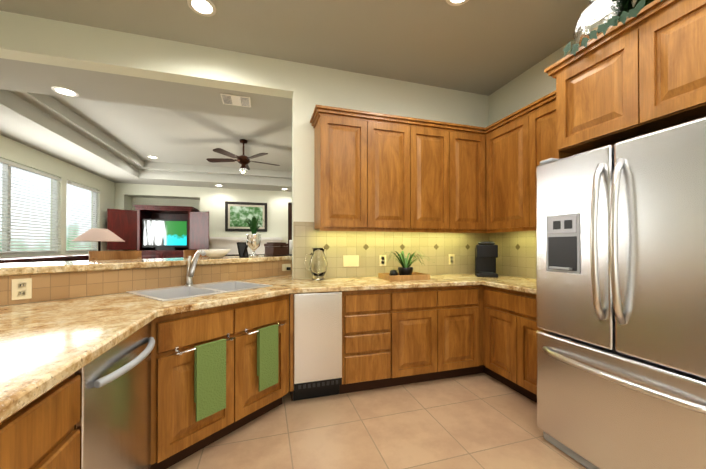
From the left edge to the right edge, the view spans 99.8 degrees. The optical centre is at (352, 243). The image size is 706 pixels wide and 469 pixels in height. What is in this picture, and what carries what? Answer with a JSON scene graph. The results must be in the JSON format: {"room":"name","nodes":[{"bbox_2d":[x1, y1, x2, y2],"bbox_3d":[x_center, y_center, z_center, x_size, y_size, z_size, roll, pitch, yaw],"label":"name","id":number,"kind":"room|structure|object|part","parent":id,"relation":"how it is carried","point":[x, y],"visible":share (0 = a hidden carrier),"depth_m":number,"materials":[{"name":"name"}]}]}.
{"room":"kitchen","nodes":[
{"label":"kitchen","id":0,"kind":"room"},
{"bbox_2d":[0,11,487,278],"bbox_3d":[-1.271,-0.257,2.760,6.000,3.030,0.150,0,0,-17],"label":"wall","id":1,"kind":"structure","parent":0,"point":[306,88],"depth_m":2.94,"materials":[{"name":"white paint"}]},
{"bbox_2d":[0,158,57,254],"bbox_3d":[-4.911,-0.502,4.214,0.060,1.340,2.100,0,0,-17],"label":"window","id":2,"kind":"structure","parent":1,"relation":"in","point":[9,197],"depth_m":4.23,"materials":[{"name":"white paint"}]},
{"bbox_2d":[0,159,100,252],"bbox_3d":[-5.018,-0.496,4.850,0.050,1.259,3.290,0,0,-17],"label":"window blinds","id":3,"kind":"object","parent":2,"relation":"attached to","point":[7,163],"visible":0.9,"depth_m":4.69,"materials":[{"name":"white plastic"}]},
{"bbox_2d":[66,180,96,252],"bbox_3d":[-5.417,-0.491,5.904,0.060,1.340,1.130,0,0,-17],"label":"window","id":4,"kind":"structure","parent":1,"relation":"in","point":[94,193],"depth_m":6.40,"materials":[{"name":"white paint"}]},
{"bbox_2d":[225,201,266,231],"bbox_3d":[-2.845,-0.707,7.948,1.060,0.780,0.047,0,0,-17],"label":"picture","id":5,"kind":"object","parent":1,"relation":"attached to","point":[237,214],"visible":0.95,"depth_m":7.91,"materials":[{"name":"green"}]},
{"bbox_2d":[288,203,291,253],"bbox_3d":[-1.413,0.079,8.494,0.872,2.436,0.120,0,0,-17],"label":"door","id":6,"kind":"structure","parent":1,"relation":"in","point":[289,221],"depth_m":8.39,"materials":[{"name":"brown wood"}]},
{"bbox_2d":[312,108,375,231],"bbox_3d":[-0.093,-0.652,2.864,0.506,1.022,0.328,0,0,-17],"label":"upper cabinet","id":7,"kind":"object","parent":1,"relation":"attached to","point":[344,143],"depth_m":2.71,"materials":[{"name":"brown wood"}]},
{"bbox_2d":[293,222,488,278],"bbox_3d":[0.524,0.070,3.212,2.300,0.557,0.009,0,0,-17],"label":"wall tile","id":8,"kind":"structure","parent":1,"relation":"attached to","point":[369,248],"depth_m":3.13,"materials":[{"name":"beige tile"}]},
{"bbox_2d":[343,255,358,266],"bbox_3d":[-0.019,0.180,3.038,0.165,0.115,0.008,0,0,-17],"label":"light switch","id":9,"kind":"object","parent":8,"relation":"attached to","point":[350,260],"visible":1,"depth_m":3.04,"materials":[{"name":"beige plastic"}]},
{"bbox_2d":[379,255,385,265],"bbox_3d":[0.316,0.181,3.139,0.075,0.115,0.008,0,0,-17],"label":"electrical outlet","id":10,"kind":"object","parent":8,"relation":"attached to","point":[382,260],"visible":1,"depth_m":3.13,"materials":[{"name":"beige plastic"}]},
{"bbox_2d":[448,254,454,263],"bbox_3d":[1.121,0.182,3.380,0.075,0.115,0.008,0,0,-17],"label":"electrical outlet","id":11,"kind":"object","parent":8,"relation":"attached to","point":[451,258],"visible":1,"depth_m":3.38,"materials":[{"name":"beige plastic"}]},
{"bbox_2d":[372,116,419,231],"bbox_3d":[0.298,-0.651,2.982,0.571,1.022,0.328,0,0,-17],"label":"upper cabinet","id":12,"kind":"object","parent":1,"relation":"attached to","point":[397,141],"depth_m":2.85,"materials":[{"name":"brown wood"}]},
{"bbox_2d":[420,124,443,231],"bbox_3d":[0.721,-0.651,3.108,0.572,1.022,0.328,0,0,-17],"label":"upper cabinet","id":13,"kind":"object","parent":1,"relation":"attached to","point":[431,135],"depth_m":2.96,"materials":[{"name":"brown wood"}]},
{"bbox_2d":[444,124,483,231],"bbox_3d":[1.132,-0.650,3.196,0.526,1.022,0.395,0,0,-17],"label":"upper cabinet","id":14,"kind":"object","parent":1,"relation":"attached to","point":[463,145],"depth_m":3.07,"materials":[{"name":"brown wood"}]},
{"bbox_2d":[0,0,589,191],"bbox_3d":[-1.283,-1.702,2.808,6.300,0.440,10.810,0,0,-17],"label":"ceiling","id":15,"kind":"structure","parent":0,"point":[116,128],"depth_m":2.83,"materials":[{"name":"grey paint"}]},
{"bbox_2d":[51,86,78,96],"bbox_3d":[-2.803,-1.478,2.899,0.196,0.004,0.196,0,0,-17],"label":"recessed light","id":16,"kind":"object","parent":15,"relation":"in","point":[64,91],"visible":1,"depth_m":2.89,"materials":[{"name":"white"}]},
{"bbox_2d":[187,0,215,16],"bbox_3d":[-1.128,-1.773,2.223,0.196,0.004,0.196,0,0,-17],"label":"recessed light","id":17,"kind":"object","parent":15,"relation":"in","point":[207,8],"visible":1,"depth_m":2.23,"materials":[{"name":"white"}]},
{"bbox_2d":[220,93,250,106],"bbox_3d":[-1.207,-1.474,3.075,0.280,0.010,0.220,0,0,-17],"label":"ceiling vent","id":18,"kind":"object","parent":15,"relation":"in","point":[235,100],"visible":1,"depth_m":3.06,"materials":[{"name":"white plastic"}]},
{"bbox_2d":[206,139,279,172],"bbox_3d":[-1.933,-1.520,5.263,1.248,0.570,1.192,0,0,-17],"label":"ceiling fan","id":19,"kind":"object","parent":15,"relation":"hanging from","point":[243,160],"depth_m":5.16,"materials":[{"name":"brown wood"}]},
{"bbox_3d":[-1.922,-1.270,5.218,0.150,0.070,0.150,0,0,-17],"label":"ceiling fan cap","id":20,"kind":"part","parent":19,"relation":"part of","materials":[{"name":"white glass"}]},
{"bbox_2d":[446,0,468,5],"bbox_3d":[0.760,-1.773,2.121,0.196,0.004,0.196,0,0,-17],"label":"recessed light","id":21,"kind":"object","parent":15,"relation":"in","point":[455,2],"visible":1,"depth_m":2.19,"materials":[{"name":"white"}]},
{"bbox_2d":[167,373,586,468],"bbox_3d":[-1.390,1.311,3.147,6.300,0.100,11.560,0,0,-17],"label":"floor","id":22,"kind":"structure","parent":0,"point":[480,421],"depth_m":1.95,"materials":[{"name":"tile"}]},
{"bbox_2d":[0,373,80,468],"bbox_3d":[-1.050,0.808,0.534,0.610,0.870,0.654,0,0,-17],"label":"base cabinet","id":23,"kind":"object","parent":22,"relation":"on","point":[42,434],"depth_m":0.79,"materials":[{"name":"brown wood"}]},
{"bbox_2d":[0,255,88,262],"bbox_3d":[-4.583,0.734,4.330,0.540,1.070,2.010,0,0,-17],"label":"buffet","id":24,"kind":"object","parent":22,"relation":"on","point":[53,258],"visible":0.1,"depth_m":4.18,"materials":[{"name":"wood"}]},
{"bbox_2d":[74,322,154,468],"bbox_3d":[-1.181,0.813,1.152,0.654,0.868,0.596,0,0,-17],"label":"dishwasher","id":25,"kind":"object","parent":22,"relation":"on","point":[113,425],"visible":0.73,"depth_m":1.14,"materials":[{"name":"grey metal"}]},
{"bbox_2d":[89,251,141,259],"bbox_3d":[-2.142,0.667,2.800,0.521,1.187,0.478,0,0,35],"label":"bar stool","id":26,"kind":"object","parent":22,"relation":"on","point":[106,255],"visible":0.23,"depth_m":2.90,"materials":[{"name":"brown wood"}]},
{"bbox_2d":[4,260,285,305],"bbox_3d":[-1.277,0.720,2.597,1.900,1.074,1.628,0,0,-17],"label":"wall","id":27,"kind":"structure","parent":22,"relation":"on","point":[107,294],"depth_m":1.67,"materials":[{"name":"white paint"}]},
{"bbox_2d":[0,260,291,305],"bbox_3d":[-1.251,0.263,2.524,0.009,0.161,2.406,0,0,36],"label":"wall tiles","id":28,"kind":"structure","parent":27,"relation":"attached to","point":[54,286],"depth_m":2.06,"materials":[{"name":"beige tile"}]},
{"bbox_2d":[11,278,31,299],"bbox_3d":[-1.853,0.256,1.663,0.008,0.115,0.075,0,0,35],"label":"outlet","id":29,"kind":"object","parent":28,"relation":"attached to","point":[21,288],"visible":1,"depth_m":1.66,"materials":[{"name":"beige plastic"}]},
{"bbox_2d":[282,264,290,270],"bbox_3d":[-0.725,0.261,3.243,0.099,0.075,0.080,0,0,-17],"label":"outlet","id":30,"kind":"object","parent":28,"relation":"attached to","point":[286,267],"visible":1,"depth_m":3.23,"materials":[{"name":"beige plastic"}]},
{"bbox_2d":[0,255,291,275],"bbox_3d":[-1.372,0.154,1.908,2.480,0.044,4.060,0,0,-17],"label":"bar","id":31,"kind":"object","parent":27,"relation":"on","point":[6,269],"visible":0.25,"depth_m":2.07,"materials":[{"name":"stone"}]},
{"bbox_2d":[204,249,229,257],"bbox_3d":[-1.296,0.098,2.815,0.260,0.078,0.260,0,0,-17],"label":"bowl","id":32,"kind":"object","parent":31,"relation":"on","point":[215,253],"visible":0.9,"depth_m":2.75,"materials":[{"name":"beige ceramic"}]},
{"bbox_2d":[237,242,248,257],"bbox_3d":[-1.071,0.065,2.925,0.083,0.148,0.110,0,0,25],"label":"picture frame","id":33,"kind":"object","parent":31,"relation":"on","point":[242,249],"visible":1,"depth_m":2.92,"materials":[{"name":"black plastic"}]},
{"bbox_2d":[242,216,264,256],"bbox_3d":[-1.031,-0.069,3.114,0.234,0.416,0.277,0,0,-17],"label":"urn","id":34,"kind":"object","parent":31,"relation":"on","point":[253,240],"visible":1,"depth_m":3.07,"materials":[{"name":"silver metal"}]},
{"bbox_2d":[264,242,288,255],"bbox_3d":[-0.863,0.066,3.366,0.170,0.150,0.224,0,0,35],"label":"box","id":35,"kind":"object","parent":31,"relation":"on","point":[276,248],"visible":1,"depth_m":3.31,"materials":[{"name":"brown wood"}]},
{"bbox_2d":[288,240,291,254],"bbox_3d":[-0.710,0.022,3.552,0.130,0.240,0.130,0,0,-17],"label":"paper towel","id":36,"kind":"object","parent":31,"relation":"on","point":[290,247],"visible":0.21,"depth_m":3.51,"materials":[{"name":"white paper"}]},
{"bbox_2d":[107,205,208,258],"bbox_3d":[-4.579,0.199,7.316,2.055,2.180,1.037,0,0,-17],"label":"armoire","id":37,"kind":"object","parent":22,"relation":"on","point":[152,231],"visible":0.67,"depth_m":7.13,"materials":[{"name":"brown wood"}]},
{"bbox_2d":[183,250,207,256],"bbox_3d":[-1.648,0.672,3.492,0.521,1.187,0.478,0,0,35],"label":"bar stool","id":38,"kind":"object","parent":22,"relation":"on","point":[188,253],"visible":0.1,"depth_m":3.51,"materials":[{"name":"brown wood"}]},
{"bbox_2d":[150,294,293,468],"bbox_3d":[-0.777,0.817,1.911,0.767,0.870,0.603,0,0,-17],"label":"base cabinet","id":39,"kind":"object","parent":22,"relation":"on","point":[176,435],"depth_m":1.79,"materials":[{"name":"brown wood"}]},
{"bbox_2d":[175,333,234,421],"bbox_3d":[-0.845,0.774,1.715,0.056,0.425,0.340,0,0,35],"label":"towel rail","id":40,"kind":"object","parent":39,"relation":"attached to","point":[209,378],"visible":0.96,"depth_m":1.70,"materials":[{"name":"green fabric"}]},
{"bbox_2d":[245,320,284,391],"bbox_3d":[-0.604,0.776,2.053,0.056,0.425,0.310,0,0,35],"label":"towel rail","id":41,"kind":"object","parent":39,"relation":"attached to","point":[267,355],"visible":0.98,"depth_m":2.03,"materials":[{"name":"green fabric"}]},
{"bbox_2d":[209,237,281,255],"bbox_3d":[-2.805,0.567,7.842,1.820,1.450,0.260,0,0,-17],"label":"mantel","id":42,"kind":"object","parent":22,"relation":"on","point":[230,243],"visible":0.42,"depth_m":7.74,"materials":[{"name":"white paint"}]},
{"bbox_2d":[293,292,341,400],"bbox_3d":[-0.352,0.823,2.615,0.378,0.868,0.602,0,0,-17],"label":"trash compactor","id":43,"kind":"object","parent":22,"relation":"on","point":[317,344],"visible":0.9,"depth_m":2.34,"materials":[{"name":"grey metal"}]},
{"bbox_2d":[339,289,399,393],"bbox_3d":[0.065,0.823,2.755,0.495,0.870,0.608,0,0,-17],"label":"base cabinet","id":44,"kind":"object","parent":22,"relation":"on","point":[370,318],"depth_m":2.47,"materials":[{"name":"brown wood"}]},
{"bbox_2d":[400,287,447,384],"bbox_3d":[0.484,0.824,2.881,0.510,0.870,0.608,0,0,-17],"label":"base cabinet","id":45,"kind":"object","parent":22,"relation":"on","point":[423,311],"depth_m":2.62,"materials":[{"name":"brown wood"}]},
{"bbox_2d":[448,285,479,377],"bbox_3d":[0.847,0.825,2.990,0.505,0.870,0.608,0,0,-17],"label":"base cabinet","id":46,"kind":"object","parent":22,"relation":"on","point":[463,301],"depth_m":2.73,"materials":[{"name":"brown wood"}]},
{"bbox_2d":[0,273,535,422],"bbox_3d":[0.019,0.361,1.933,3.974,0.041,3.313,0,0,-17],"label":"countertop","id":47,"kind":"structure","parent":46,"relation":"on","point":[46,346],"depth_m":1.33,"materials":[{"name":"stone"}]},
{"bbox_2d":[185,249,205,285],"bbox_3d":[-1.220,0.191,2.303,0.180,0.291,0.217,0,0,-17],"label":"faucet","id":48,"kind":"object","parent":47,"relation":"on","point":[190,272],"visible":0.98,"depth_m":2.32,"materials":[{"name":"silver metal"}]},
{"bbox_2d":[126,280,272,300],"bbox_3d":[-1.109,0.433,2.223,0.570,0.195,0.807,0,0,35],"label":"sink","id":49,"kind":"object","parent":47,"relation":"in","point":[176,292],"visible":0.27,"depth_m":2.24,"materials":[{"name":"silver metal"}]},
{"bbox_2d":[304,248,327,280],"bbox_3d":[-0.350,0.195,2.798,0.227,0.300,0.176,0,0,-17],"label":"glass pitcher","id":50,"kind":"object","parent":47,"relation":"on","point":[318,264],"visible":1,"depth_m":2.75,"materials":[{"name":"clear glass"}]},
{"bbox_2d":[377,251,429,280],"bbox_3d":[0.516,0.206,2.843,0.589,0.280,0.423,0,0,-17],"label":"potted plant","id":51,"kind":"object","parent":47,"relation":"on","point":[406,272],"visible":1,"depth_m":2.83,"materials":[{"name":"green plant"}]},
{"bbox_2d":[475,242,497,276],"bbox_3d":[1.422,0.165,3.180,0.200,0.365,0.272,0,0,18],"label":"coffee maker","id":52,"kind":"object","parent":47,"relation":"on","point":[486,254],"visible":1,"depth_m":3.09,"materials":[{"name":"black plastic"}]},
{"bbox_2d":[484,285,542,402],"bbox_3d":[1.616,0.821,2.501,0.608,0.870,0.810,0,0,-17],"label":"base cabinet","id":53,"kind":"object","parent":22,"relation":"on","point":[510,317],"depth_m":2.47,"materials":[{"name":"brown wood"}]},
{"bbox_2d":[536,117,705,468],"bbox_3d":[1.682,0.358,1.610,0.939,1.785,0.890,0,0,-17],"label":"fridge","id":54,"kind":"object","parent":22,"relation":"on","point":[656,342],"depth_m":1.43,"materials":[{"name":"silver metal"}]},
{"bbox_3d":[1.275,0.126,1.490,0.089,1.086,0.764,0,0,-17],"label":"fridge handle","id":55,"kind":"part","parent":54,"relation":"part of","materials":[{"name":"silver metal"}]},
{"bbox_3d":[-2.938,0.943,3.438,0.560,0.640,0.560,0,0,-17],"label":"side table","id":56,"kind":"object","parent":22,"relation":"on","visible":0},
{"bbox_2d":[72,228,124,250],"bbox_3d":[-2.938,0.227,3.443,0.480,0.790,0.480,0,0,-17],"label":"table lamp","id":57,"kind":"object","parent":56,"relation":"on","point":[99,236],"visible":0.4,"depth_m":3.35,"materials":[{"name":"beige fabric"}]},
{"bbox_2d":[488,0,636,278],"bbox_3d":[1.577,-0.324,3.969,0.150,3.180,11.410,0,0,-17],"label":"wall","id":58,"kind":"structure","parent":0,"point":[533,84],"depth_m":3.07,"materials":[{"name":"white paint"}]},
{"bbox_2d":[484,104,535,231],"bbox_3d":[1.612,-0.652,2.901,0.393,1.022,0.620,0,0,-17],"label":"upper cabinet","id":59,"kind":"object","parent":58,"relation":"attached to","point":[509,143],"depth_m":2.82,"materials":[{"name":"brown wood"}]},
{"bbox_2d":[489,230,535,277],"bbox_3d":[1.821,0.104,2.872,0.009,0.484,1.384,0,0,-17],"label":"wall tile","id":60,"kind":"structure","parent":58,"relation":"attached to","point":[517,253],"depth_m":3.15,"materials":[{"name":"beige tile"}]},
{"bbox_2d":[536,96,568,165],"bbox_3d":[1.781,-0.659,2.451,0.328,1.030,0.600,0,0,-17],"label":"upper cabinet","id":61,"kind":"object","parent":58,"relation":"attached to","point":[544,109],"depth_m":2.49,"materials":[{"name":"brown wood"}]},
{"bbox_2d":[552,32,637,155],"bbox_3d":[1.770,-0.884,1.843,0.698,0.532,0.525,0,0,-17],"label":"upper cabinet","id":62,"kind":"object","parent":58,"relation":"attached to","point":[586,96],"depth_m":1.81,"materials":[{"name":"brown wood"}]},
{"bbox_2d":[573,0,634,47],"bbox_3d":[1.552,-1.363,1.844,0.300,0.320,0.300,0,0,-17],"label":"vase","id":63,"kind":"object","parent":62,"relation":"on","point":[594,15],"visible":0.56,"depth_m":1.76,"materials":[{"name":"white"}]},
{"bbox_2d":[563,0,662,56],"bbox_3d":[1.651,-1.374,1.529,0.460,0.484,0.840,0,0,-17],"label":"plant","id":64,"kind":"object","parent":62,"relation":"on","point":[624,15],"visible":0.67,"depth_m":1.63,"materials":[{"name":"green plant"}]},
{"bbox_2d":[620,0,705,135],"bbox_3d":[1.883,-0.887,1.464,0.698,0.532,0.525,0,0,-17],"label":"upper cabinet","id":65,"kind":"object","parent":58,"relation":"attached to","point":[642,72],"depth_m":1.47,"materials":[{"name":"brown wood"}]},
{"label":"outside","id":66,"kind":"structure","parent":0,"visible":0},
{"bbox_2d":[0,163,90,250],"bbox_3d":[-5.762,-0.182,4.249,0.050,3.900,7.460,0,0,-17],"label":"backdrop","id":67,"kind":"structure","parent":66,"point":[49,197],"depth_m":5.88,"materials":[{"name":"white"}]}
]}

